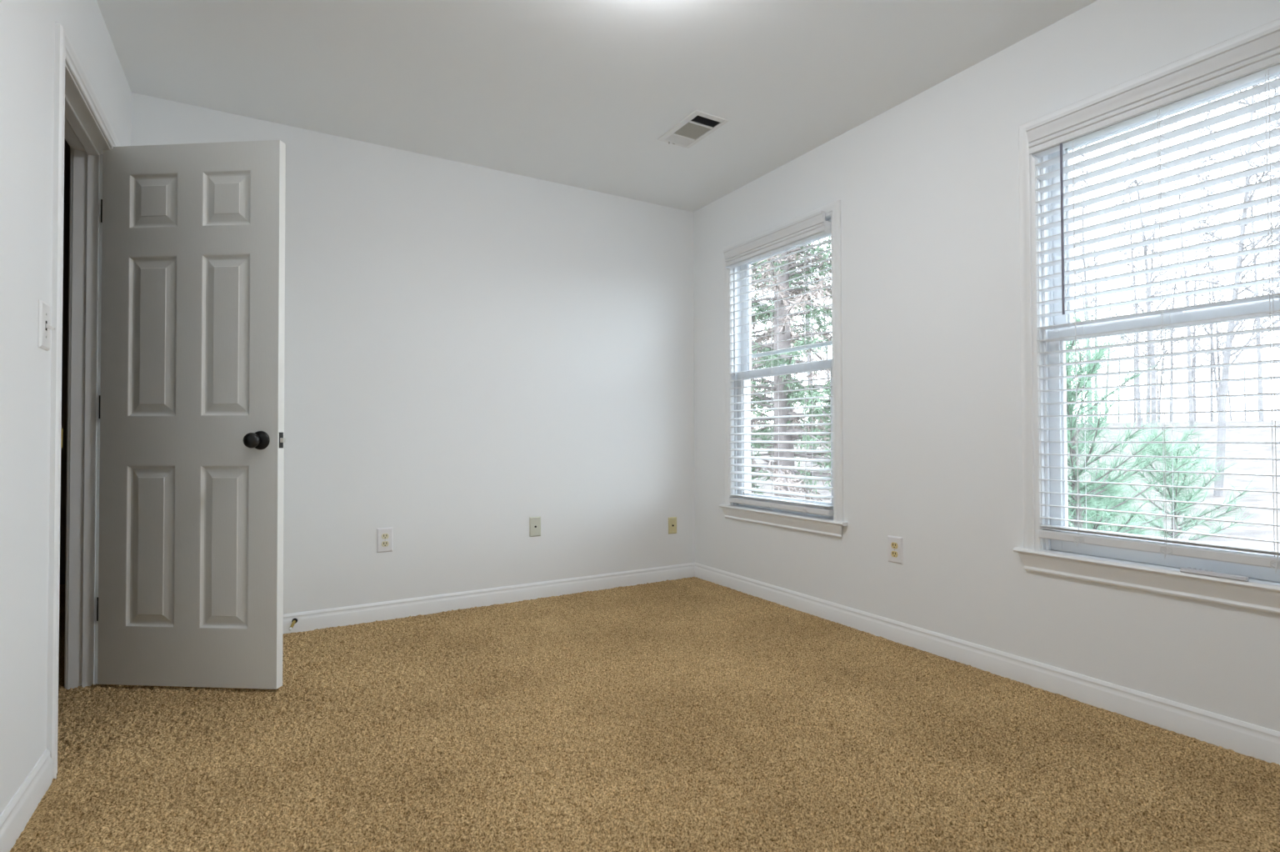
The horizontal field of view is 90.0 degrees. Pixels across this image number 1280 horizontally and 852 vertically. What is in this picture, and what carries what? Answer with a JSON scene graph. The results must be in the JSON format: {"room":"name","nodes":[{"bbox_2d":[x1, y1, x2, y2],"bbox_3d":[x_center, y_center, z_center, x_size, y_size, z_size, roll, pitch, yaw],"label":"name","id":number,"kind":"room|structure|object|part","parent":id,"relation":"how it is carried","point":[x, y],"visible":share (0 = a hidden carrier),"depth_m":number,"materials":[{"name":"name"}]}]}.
{"room":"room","nodes":[
{"label":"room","id":0,"kind":"room"},
{"bbox_2d":[0,0,131,814],"bbox_3d":[-2.297,-0.259,1.339,1.597,2.560,6.370,0,-1,-30],"label":"wall","id":1,"kind":"structure","parent":0,"point":[27,27],"depth_m":1.59,"materials":[{"name":"white paint"}]},
{"bbox_2d":[0,749,52,851],"bbox_3d":[-0.825,0.908,0.413,0.013,0.108,3.078,0,-1,-30],"label":"baseboard","id":2,"kind":"structure","parent":1,"relation":"attached to","point":[13,819],"depth_m":1.55,"materials":[{"name":"white paint"}]},
{"bbox_2d":[37,299,54,350],"bbox_3d":[-1.567,-0.265,1.696,0.023,0.124,0.084,0,-1,-30],"label":"light switch","id":3,"kind":"object","parent":1,"relation":"attached to","point":[44,327],"visible":1,"depth_m":1.68,"materials":[{"name":"white plastic"}]},
{"bbox_2d":[46,22,121,779],"bbox_3d":[-1.889,-0.059,2.101,0.155,2.103,0.875,0,-1,-30],"label":"door frame","id":4,"kind":"structure","parent":1,"relation":"attached to","point":[80,118],"depth_m":2.40,"materials":[{"name":"white paint"}]},
{"bbox_3d":[-1.658,0.034,1.804,0.044,0.055,0.006,0,-1,-30],"label":"strike plate","id":5,"kind":"part","parent":4,"relation":"part of","materials":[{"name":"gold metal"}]},
{"bbox_3d":[-1.948,-0.060,2.066,0.018,2.103,0.875,0,-1,-30],"label":"hall casing","id":6,"kind":"part","parent":4,"relation":"part of","materials":[{"name":"white paint"}]},
{"bbox_2d":[96,140,285,689],"bbox_3d":[-1.682,-0.046,2.420,0.747,2.014,0.169,0,-1,10],"label":"door","id":7,"kind":"structure","parent":1,"relation":"in","point":[191,415],"depth_m":2.37,"materials":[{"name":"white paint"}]},
{"bbox_3d":[-1.818,0.446,2.393,0.195,0.601,0.035,0,-1,4],"label":"panel","id":8,"kind":"part","parent":7,"relation":"part of","materials":[{"name":"white paint"}]},
{"bbox_3d":[-1.820,-0.335,2.406,0.195,0.602,0.035,0,-1,4],"label":"panel","id":9,"kind":"part","parent":7,"relation":"part of","materials":[{"name":"white paint"}]},
{"bbox_3d":[-1.822,-0.844,2.414,0.195,0.207,0.035,0,-1,4],"label":"panel","id":10,"kind":"part","parent":7,"relation":"part of","materials":[{"name":"white paint"}]},
{"bbox_3d":[-1.529,0.445,2.371,0.192,0.601,0.035,0,-1,4],"label":"panel","id":11,"kind":"part","parent":7,"relation":"part of","materials":[{"name":"white paint"}]},
{"bbox_3d":[-1.532,-0.337,2.383,0.192,0.602,0.035,0,-1,4],"label":"panel","id":12,"kind":"part","parent":7,"relation":"part of","materials":[{"name":"white paint"}]},
{"bbox_3d":[-1.533,-0.845,2.391,0.192,0.207,0.035,0,-1,4],"label":"panel","id":13,"kind":"part","parent":7,"relation":"part of","materials":[{"name":"white paint"}]},
{"bbox_3d":[-1.398,0.052,2.304,0.054,0.055,0.057,0,-1,-30],"label":"knob","id":14,"kind":"part","parent":7,"relation":"part of","materials":[{"name":"black metal"}]},
{"bbox_3d":[-1.325,0.052,2.361,0.003,0.058,0.023,0,-1,4],"label":"latch plate","id":15,"kind":"part","parent":7,"relation":"part of","materials":[{"name":"black metal"}]},
{"bbox_2d":[130,92,694,614],"bbox_3d":[-0.956,-0.227,3.582,3.032,2.540,0.120,0,-1,-30],"label":"wall","id":16,"kind":"structure","parent":0,"point":[472,352],"depth_m":3.51,"materials":[{"name":"white paint"}]},
{"bbox_2d":[289,617,297,630],"bbox_3d":[-1.647,0.939,3.027,0.024,0.038,0.086,0,-1,-10],"label":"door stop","id":17,"kind":"object","parent":16,"relation":"attached to","point":[294,621],"visible":1,"depth_m":3.04,"materials":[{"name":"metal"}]},
{"bbox_2d":[376,526,393,552],"bbox_3d":[-1.309,0.585,3.285,0.078,0.124,0.009,0,-1,-30],"label":"electrical outlet","id":18,"kind":"object","parent":16,"relation":"attached to","point":[384,535],"visible":1,"depth_m":3.28,"materials":[{"name":"white plastic"}]},
{"bbox_2d":[381,540,388,546],"bbox_3d":[-1.308,0.605,3.284,0.034,0.027,0.006,0,-1,-30],"label":"receptacle","id":19,"kind":"object","parent":18,"relation":"attached to","point":[384,543],"depth_m":3.28,"materials":[{"name":"beige plastic"}]},
{"bbox_2d":[381,533,388,539],"bbox_3d":[-1.309,0.566,3.284,0.034,0.027,0.006,0,-1,-30],"label":"receptacle","id":20,"kind":"object","parent":18,"relation":"attached to","point":[384,536],"depth_m":3.28,"materials":[{"name":"beige plastic"}]},
{"bbox_2d":[283,562,694,633],"bbox_3d":[-0.918,0.957,3.506,2.992,0.108,0.013,0,-1,-30],"label":"baseboard","id":21,"kind":"structure","parent":16,"relation":"attached to","point":[367,612],"depth_m":3.50,"materials":[{"name":"white paint"}]},
{"bbox_2d":[529,515,540,536],"bbox_3d":[-0.605,0.582,3.700,0.070,0.113,0.009,0,-1,-30],"label":"cable jack","id":22,"kind":"object","parent":16,"relation":"attached to","point":[534,522],"visible":1,"depth_m":3.70,"materials":[{"name":"grey plastic"}]},
{"bbox_2d":[668,516,676,534],"bbox_3d":[0.214,0.650,4.181,0.066,0.107,0.009,0,-1,-30],"label":"cable jack","id":23,"kind":"object","parent":16,"relation":"attached to","point":[672,521],"visible":1,"depth_m":4.18,"materials":[{"name":"beige plastic"}]},
{"bbox_2d":[64,0,1097,211],"bbox_3d":[-0.957,-1.520,2.162,4.729,0.100,6.350,0,-1,-30],"label":"ceiling","id":24,"kind":"structure","parent":0,"point":[578,93],"depth_m":2.63,"materials":[{"name":"white paint"}]},
{"bbox_2d":[657,110,729,148],"bbox_3d":[0.256,-1.511,3.151,0.195,0.136,0.337,0,-1,-30],"label":"ceiling vent","id":25,"kind":"object","parent":24,"relation":"in","point":[697,125],"visible":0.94,"depth_m":3.15,"materials":[{"name":"white metal"}]},
{"bbox_2d":[10,576,1279,851],"bbox_3d":[-0.956,0.994,2.105,4.499,0.070,6.173,0,-1,-30],"label":"floor","id":26,"kind":"structure","parent":0,"point":[693,713],"depth_m":1.88,"materials":[{"name":"brown carpet"}]},
{"bbox_2d":[693,0,1279,731],"bbox_3d":[1.504,-0.253,2.491,0.140,2.540,4.498,0,-1,-30],"label":"wall","id":27,"kind":"structure","parent":0,"point":[927,187],"depth_m":2.67,"materials":[{"name":"white paint"}]},
{"bbox_2d":[719,199,847,538],"bbox_3d":[0.816,-0.280,3.622,0.178,1.690,0.988,0,-1,-30],"label":"window","id":28,"kind":"structure","parent":27,"relation":"in","point":[826,525],"depth_m":3.69,"materials":[{"name":"white paint"}]},
{"bbox_2d":[723,210,833,515],"bbox_3d":[0.752,-0.303,3.584,0.094,1.548,0.812,0,-1,-30],"label":"window blind","id":29,"kind":"object","parent":28,"relation":"attached to","point":[814,226],"visible":0.98,"depth_m":3.54,"materials":[{"name":"white plastic"}]},
{"bbox_3d":[0.630,-0.251,3.824,0.060,1.452,0.034,0,-1,-30],"label":"ladder cord","id":30,"kind":"part","parent":29,"relation":"part of","materials":[{"name":"white fabric"}]},
{"bbox_3d":[0.758,-0.255,3.607,0.060,1.452,0.034,0,-1,-30],"label":"ladder cord","id":31,"kind":"part","parent":29,"relation":"part of","materials":[{"name":"white fabric"}]},
{"bbox_3d":[0.756,-1.005,3.600,0.056,0.060,0.808,0,-1,-30],"label":"head rail","id":32,"kind":"part","parent":29,"relation":"part of","materials":[{"name":"white plastic"}]},
{"bbox_3d":[0.770,0.444,3.583,0.055,0.030,0.804,0,-1,-30],"label":"rail","id":33,"kind":"part","parent":29,"relation":"part of","materials":[{"name":"white plastic"}]},
{"bbox_3d":[0.888,-0.259,3.386,0.060,1.452,0.034,0,-1,-30],"label":"ladder cord","id":34,"kind":"part","parent":29,"relation":"part of","materials":[{"name":"white fabric"}]},
{"bbox_3d":[0.818,0.073,3.617,0.032,0.816,0.804,0,-1,-30],"label":"sash","id":35,"kind":"part","parent":28,"relation":"part of","materials":[{"name":"white plastic"}]},
{"bbox_3d":[0.853,-0.682,3.651,0.031,0.755,0.804,0,-1,-30],"label":"sash","id":36,"kind":"part","parent":28,"relation":"part of","materials":[{"name":"white plastic"}]},
{"bbox_3d":[0.876,-0.439,3.660,0.014,0.023,0.790,0,-1,-30],"label":"screen rail","id":37,"kind":"part","parent":28,"relation":"part of","materials":[{"name":"white plastic"}]},
{"bbox_2d":[887,535,903,564],"bbox_3d":[1.162,0.564,2.917,0.009,0.121,0.079,0,-1,-30],"label":"electrical outlet","id":38,"kind":"object","parent":27,"relation":"attached to","point":[895,553],"visible":1,"depth_m":2.91,"materials":[{"name":"white plastic"}]},
{"bbox_2d":[890,550,897,557],"bbox_3d":[1.161,0.584,2.916,0.006,0.027,0.034,0,-1,-30],"label":"receptacle","id":39,"kind":"object","parent":38,"relation":"attached to","point":[893,553],"depth_m":2.92,"materials":[{"name":"beige plastic"}]},
{"bbox_2d":[890,542,897,548],"bbox_3d":[1.161,0.545,2.917,0.006,0.027,0.034,0,-1,-30],"label":"receptacle","id":40,"kind":"object","parent":38,"relation":"attached to","point":[893,545],"depth_m":2.92,"materials":[{"name":"beige plastic"}]},
{"bbox_2d":[694,562,1279,764],"bbox_3d":[1.442,0.933,2.433,0.013,0.108,4.258,0,-1,-30],"label":"baseboard","id":41,"kind":"structure","parent":27,"relation":"attached to","point":[1243,737],"depth_m":2.35,"materials":[{"name":"white paint"}]},
{"bbox_2d":[1013,18,1279,614],"bbox_3d":[1.738,-0.307,2.057,0.178,1.690,0.988,0,-1,-30],"label":"window","id":42,"kind":"structure","parent":27,"relation":"in","point":[1133,569],"depth_m":2.35,"materials":[{"name":"white paint"}]},
{"bbox_2d":[1025,25,1279,573],"bbox_3d":[1.675,-0.344,2.017,0.094,1.522,0.824,0,-1,-30],"label":"window blind","id":43,"kind":"object","parent":42,"relation":"attached to","point":[1254,57],"visible":1,"depth_m":2.04,"materials":[{"name":"white plastic"}]},
{"bbox_3d":[1.552,-0.292,2.259,0.060,1.426,0.034,0,-1,-30],"label":"ladder cord","id":44,"kind":"part","parent":43,"relation":"part of","materials":[{"name":"white fabric"}]},
{"bbox_3d":[1.678,-1.033,2.035,0.056,0.060,0.808,0,-1,-30],"label":"head rail","id":45,"kind":"part","parent":43,"relation":"part of","materials":[{"name":"white plastic"}]},
{"bbox_3d":[1.692,0.390,2.018,0.055,0.030,0.804,0,-1,-30],"label":"rail","id":46,"kind":"part","parent":43,"relation":"part of","materials":[{"name":"white plastic"}]},
{"bbox_3d":[1.680,-0.295,2.042,0.060,1.426,0.034,0,-1,-30],"label":"ladder cord","id":47,"kind":"part","parent":43,"relation":"part of","materials":[{"name":"white fabric"}]},
{"bbox_3d":[1.810,-0.299,1.820,0.060,1.426,0.034,0,-1,-30],"label":"ladder cord","id":48,"kind":"part","parent":43,"relation":"part of","materials":[{"name":"white fabric"}]},
{"bbox_3d":[1.740,0.045,2.052,0.032,0.816,0.804,0,-1,-30],"label":"sash","id":49,"kind":"part","parent":42,"relation":"part of","materials":[{"name":"white plastic"}]},
{"bbox_3d":[1.775,-0.710,2.085,0.031,0.755,0.804,0,-1,-30],"label":"sash","id":50,"kind":"part","parent":42,"relation":"part of","materials":[{"name":"white plastic"}]},
{"bbox_2d":[1180,566,1248,581],"bbox_3d":[1.724,0.444,1.924,0.022,0.016,0.155,0,-1,-30],"label":"strip","id":51,"kind":"object","parent":42,"relation":"on","point":[1189,570],"visible":1,"depth_m":1.92,"materials":[{"name":"grey plastic"}]},
{"label":"outside","id":52,"kind":"structure","parent":0,"visible":0},
{"bbox_2d":[751,420,1279,549],"bbox_3d":[31.029,0.895,38.573,87.371,2.320,115.000,0,-1,-30],"label":"ground","id":53,"kind":"structure","parent":52,"point":[1246,434],"depth_m":17.22,"materials":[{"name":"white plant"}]},
{"bbox_2d":[750,265,768,384],"bbox_3d":[5.840,-9.432,33.609,4.218,22.608,3.405,0,-1,-26],"label":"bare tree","id":54,"kind":"object","parent":53,"relation":"on","point":[751,265],"visible":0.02,"depth_m":33.02,"materials":[{"name":"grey plant"}]},
{"bbox_2d":[750,235,831,500],"bbox_3d":[1.954,-2.826,9.543,5.158,8.998,5.097,-1,-1,33],"label":"evergreen tree","id":55,"kind":"object","parent":53,"relation":"on","point":[827,309],"visible":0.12,"depth_m":9.51,"materials":[{"name":"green plant"}]},
{"bbox_2d":[750,255,832,500],"bbox_3d":[2.169,-3.045,14.119,4.996,10.186,5.232,0,-1,-3],"label":"evergreen tree","id":56,"kind":"object","parent":53,"relation":"on","point":[762,307],"visible":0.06,"depth_m":13.67,"materials":[{"name":"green plant"}]},
{"bbox_2d":[751,240,831,464],"bbox_3d":[6.367,-14.113,24.913,5.253,31.946,5.333,0,-1,10],"label":"bare tree","id":57,"kind":"object","parent":53,"relation":"on","point":[807,280],"visible":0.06,"depth_m":25.58,"materials":[{"name":"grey plant"}]},
{"bbox_2d":[795,238,831,411],"bbox_3d":[8.654,-10.211,32.133,3.947,23.645,3.888,0,-1,1],"label":"bare tree","id":58,"kind":"object","parent":53,"relation":"on","point":[826,349],"visible":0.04,"depth_m":31.96,"materials":[{"name":"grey plant"}]},
{"bbox_2d":[795,254,832,480],"bbox_3d":[6.904,-2.748,19.933,5.091,9.170,5.392,0,-1,18],"label":"evergreen tree","id":59,"kind":"object","parent":53,"relation":"on","point":[828,280],"visible":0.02,"depth_m":20.47,"materials":[{"name":"green plant"}]},
{"bbox_2d":[1070,175,1090,319],"bbox_3d":[24.349,-17.090,40.141,7.363,35.181,5.167,-1,-1,29],"label":"bare tree","id":60,"kind":"object","parent":53,"relation":"on","point":[1071,175],"visible":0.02,"depth_m":38.78,"materials":[{"name":"grey plant"}]},
{"bbox_2d":[1069,197,1093,419],"bbox_3d":[37.431,-10.289,55.407,3.966,21.260,3.202,0,-1,7],"label":"bare tree","id":61,"kind":"object","parent":53,"relation":"on","point":[1073,197],"visible":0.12,"depth_m":55.23,"materials":[{"name":"grey plant"}]},
{"bbox_2d":[1070,150,1106,394],"bbox_3d":[40.018,-15.465,58.839,4.668,31.785,6.652,0,-1,2],"label":"bare tree","id":62,"kind":"object","parent":53,"relation":"on","point":[1072,150],"visible":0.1,"depth_m":58.15,"materials":[{"name":"grey plant"}]},
{"bbox_2d":[1070,139,1125,422],"bbox_3d":[30.312,-12.835,43.216,3.941,26.169,4.882,-1,-1,19],"label":"bare tree","id":63,"kind":"object","parent":53,"relation":"on","point":[1082,157],"visible":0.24,"depth_m":42.66,"materials":[{"name":"grey plant"}]},
{"bbox_2d":[1070,136,1136,433],"bbox_3d":[23.576,-13.284,33.791,4.219,28.013,5.226,-1,-1,38],"label":"bare tree","id":64,"kind":"object","parent":53,"relation":"on","point":[1086,290],"visible":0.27,"depth_m":34.25,"materials":[{"name":"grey plant"}]},
{"bbox_2d":[1067,468,1160,535],"bbox_3d":[4.736,1.011,6.539,1.113,1.330,1.203,0,-1,14],"label":"pine sapling","id":65,"kind":"object","parent":53,"relation":"on","point":[1138,532],"visible":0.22,"depth_m":6.42,"materials":[{"name":"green plant"}]},
{"bbox_2d":[1090,135,1139,421],"bbox_3d":[38.060,-11.744,51.055,3.983,23.856,3.923,-1,-1,41],"label":"bare tree","id":66,"kind":"object","parent":53,"relation":"on","point":[1112,199],"visible":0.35,"depth_m":51.34,"materials":[{"name":"grey plant"}]},
{"bbox_2d":[1104,195,1135,422],"bbox_3d":[34.031,-7.867,45.157,3.191,15.905,2.368,0,-1,-36],"label":"bare tree","id":67,"kind":"object","parent":53,"relation":"on","point":[1118,381],"visible":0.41,"depth_m":45.36,"materials":[{"name":"grey plant"}]},
{"bbox_2d":[1099,157,1150,421],"bbox_3d":[43.518,-12.291,56.967,3.814,25.323,4.724,0,-1,18],"label":"bare tree","id":68,"kind":"object","parent":53,"relation":"on","point":[1133,307],"visible":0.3,"depth_m":56.51,"materials":[{"name":"grey plant"}]},
{"bbox_2d":[1100,127,1167,427],"bbox_3d":[28.639,-12.960,37.678,3.910,26.626,5.572,-1,-1,25],"label":"bare tree","id":69,"kind":"object","parent":53,"relation":"on","point":[1137,378],"visible":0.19,"depth_m":36.66,"materials":[{"name":"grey plant"}]},
{"bbox_2d":[1065,300,1224,538],"bbox_3d":[3.893,0.250,5.597,2.015,2.809,1.847,0,-1,-26],"label":"pine sapling","id":70,"kind":"object","parent":53,"relation":"on","point":[1071,395],"visible":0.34,"depth_m":5.40,"materials":[{"name":"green plant"}]},
{"bbox_2d":[1131,274,1159,421],"bbox_3d":[47.488,-7.279,59.659,3.065,15.277,2.274,-1,-1,40],"label":"bare tree","id":71,"kind":"object","parent":53,"relation":"on","point":[1142,396],"visible":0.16,"depth_m":59.58,"materials":[{"name":"grey plant"}]},
{"bbox_2d":[1088,126,1207,458],"bbox_3d":[16.979,-9.697,22.468,4.144,22.212,3.346,-1,-1,31],"label":"bare tree","id":72,"kind":"object","parent":53,"relation":"on","point":[1153,388],"visible":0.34,"depth_m":22.09,"materials":[{"name":"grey plant"}]},
{"bbox_2d":[1126,115,1185,421],"bbox_3d":[31.584,-13.525,38.495,3.979,27.092,5.670,0,-1,-9],"label":"bare tree","id":73,"kind":"object","parent":53,"relation":"on","point":[1148,374],"visible":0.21,"depth_m":39.18,"materials":[{"name":"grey plant"}]},
{"bbox_2d":[1134,200,1178,421],"bbox_3d":[37.512,-8.043,46.484,3.314,16.514,2.459,0,-1,-11],"label":"bare tree","id":74,"kind":"object","parent":53,"relation":"on","point":[1157,379],"visible":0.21,"depth_m":46.66,"materials":[{"name":"grey plant"}]},
{"bbox_2d":[1145,163,1198,421],"bbox_3d":[34.975,-8.360,42.179,2.523,16.946,3.400,-1,-1,23],"label":"bare tree","id":75,"kind":"object","parent":53,"relation":"on","point":[1172,188],"visible":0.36,"depth_m":42.30,"materials":[{"name":"grey plant"}]},
{"bbox_2d":[1145,109,1219,430],"bbox_3d":[27.269,-11.711,32.707,3.575,24.344,5.095,0,-1,18],"label":"bare tree","id":76,"kind":"object","parent":53,"relation":"on","point":[1188,328],"visible":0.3,"depth_m":31.81,"materials":[{"name":"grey plant"}]},
{"bbox_2d":[1152,97,1226,421],"bbox_3d":[47.059,-15.920,54.985,4.759,32.401,6.781,0,-1,-25],"label":"bare tree","id":77,"kind":"object","parent":53,"relation":"on","point":[1171,409],"visible":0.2,"depth_m":55.54,"materials":[{"name":"grey plant"}]},
{"bbox_2d":[1112,415,1269,540],"bbox_3d":[6.096,0.716,7.512,1.682,1.718,1.446,0,-1,5],"label":"pine sapling","id":78,"kind":"object","parent":53,"relation":"on","point":[1177,490],"visible":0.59,"depth_m":7.32,"materials":[{"name":"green plant"}]},
{"bbox_2d":[1174,160,1220,421],"bbox_3d":[50.727,-12.162,57.843,4.184,25.065,4.122,-1,-1,35],"label":"bare tree","id":79,"kind":"object","parent":53,"relation":"on","point":[1194,327],"visible":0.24,"depth_m":58.12,"materials":[{"name":"grey plant"}]},
{"bbox_2d":[1165,97,1238,421],"bbox_3d":[54.628,-16.862,62.094,7.117,34.486,6.323,-1,-1,23],"label":"bare tree","id":80,"kind":"object","parent":53,"relation":"on","point":[1184,358],"visible":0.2,"depth_m":61.65,"materials":[{"name":"grey plant"}]},
{"bbox_2d":[1165,120,1244,420],"bbox_3d":[41.287,-11.507,46.835,3.542,23.520,4.388,0,-1,-27],"label":"bare tree","id":81,"kind":"object","parent":53,"relation":"on","point":[1187,122],"visible":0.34,"depth_m":46.79,"materials":[{"name":"grey plant"}]},
{"bbox_2d":[1180,94,1237,420],"bbox_3d":[35.095,-11.065,39.119,4.525,22.549,3.357,0,-1,-22],"label":"bare tree","id":82,"kind":"object","parent":53,"relation":"on","point":[1212,371],"visible":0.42,"depth_m":39.39,"materials":[{"name":"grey plant"}]},
{"bbox_2d":[1175,96,1246,417],"bbox_3d":[38.379,-11.950,43.595,4.012,24.030,3.952,0,-1,-18],"label":"bare tree","id":83,"kind":"object","parent":53,"relation":"on","point":[1215,372],"visible":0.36,"depth_m":43.55,"materials":[{"name":"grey plant"}]},
{"bbox_2d":[1190,205,1239,420],"bbox_3d":[44.876,-8.610,49.823,2.609,17.527,3.517,-1,-1,21],"label":"bare tree","id":84,"kind":"object","parent":53,"relation":"on","point":[1228,392],"visible":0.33,"depth_m":49.47,"materials":[{"name":"grey plant"}]},
{"bbox_2d":[1158,81,1279,495],"bbox_3d":[12.443,-7.836,12.523,2.842,19.086,3.830,0,-1,-14],"label":"bare tree","id":85,"kind":"object","parent":53,"relation":"on","point":[1231,326],"visible":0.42,"depth_m":12.83,"materials":[{"name":"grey plant"}]},
{"bbox_2d":[1204,89,1279,421],"bbox_3d":[33.386,-14.245,35.387,4.714,28.665,4.786,0,-1,0],"label":"bare tree","id":86,"kind":"object","parent":53,"relation":"on","point":[1261,417],"visible":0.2,"depth_m":34.59,"materials":[{"name":"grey plant"}]},
{"bbox_2d":[1223,211,1263,420],"bbox_3d":[53.146,-9.377,56.475,3.896,19.414,2.890,0,-1,-15],"label":"bare tree","id":87,"kind":"object","parent":53,"relation":"on","point":[1242,292],"visible":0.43,"depth_m":56.02,"materials":[{"name":"grey plant"}]},
{"bbox_2d":[1230,159,1279,409],"bbox_3d":[56.248,-12.502,58.704,5.285,25.612,4.696,0,-1,-26],"label":"bare tree","id":88,"kind":"object","parent":53,"relation":"on","point":[1252,159],"visible":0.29,"depth_m":58.33,"materials":[{"name":"grey plant"}]},
{"bbox_2d":[1238,77,1279,359],"bbox_3d":[45.346,-15.395,45.874,5.202,31.162,5.124,0,-1,-19],"label":"bare tree","id":89,"kind":"object","parent":53,"relation":"on","point":[1277,137],"visible":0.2,"depth_m":46.09,"materials":[{"name":"grey plant"}]},
{"bbox_2d":[1239,89,1279,354],"bbox_3d":[54.898,-14.905,54.237,4.985,30.314,5.061,0,-1,8],"label":"bare tree","id":90,"kind":"object","parent":53,"relation":"on","point":[1277,89],"visible":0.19,"depth_m":55.06,"materials":[{"name":"grey plant"}]},
{"bbox_2d":[1247,76,1279,319],"bbox_3d":[38.409,-16.434,37.305,6.901,32.975,4.843,0,-1,-26],"label":"bare tree","id":91,"kind":"object","parent":53,"relation":"on","point":[1278,77],"visible":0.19,"depth_m":37.59,"materials":[{"name":"grey plant"}]},
{"bbox_2d":[1254,77,1279,342],"bbox_3d":[43.314,-17.694,43.156,5.239,35.673,7.466,-1,-1,25],"label":"bare tree","id":92,"kind":"object","parent":53,"relation":"on","point":[1276,77],"visible":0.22,"depth_m":42.93,"materials":[{"name":"grey plant"}]},
{"bbox_2d":[1254,90,1279,356],"bbox_3d":[47.929,-15.315,47.126,5.172,30.983,5.095,0,-1,-28],"label":"bare tree","id":93,"kind":"object","parent":53,"relation":"on","point":[1272,90],"visible":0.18,"depth_m":48.01,"materials":[{"name":"grey plant"}]}
]}

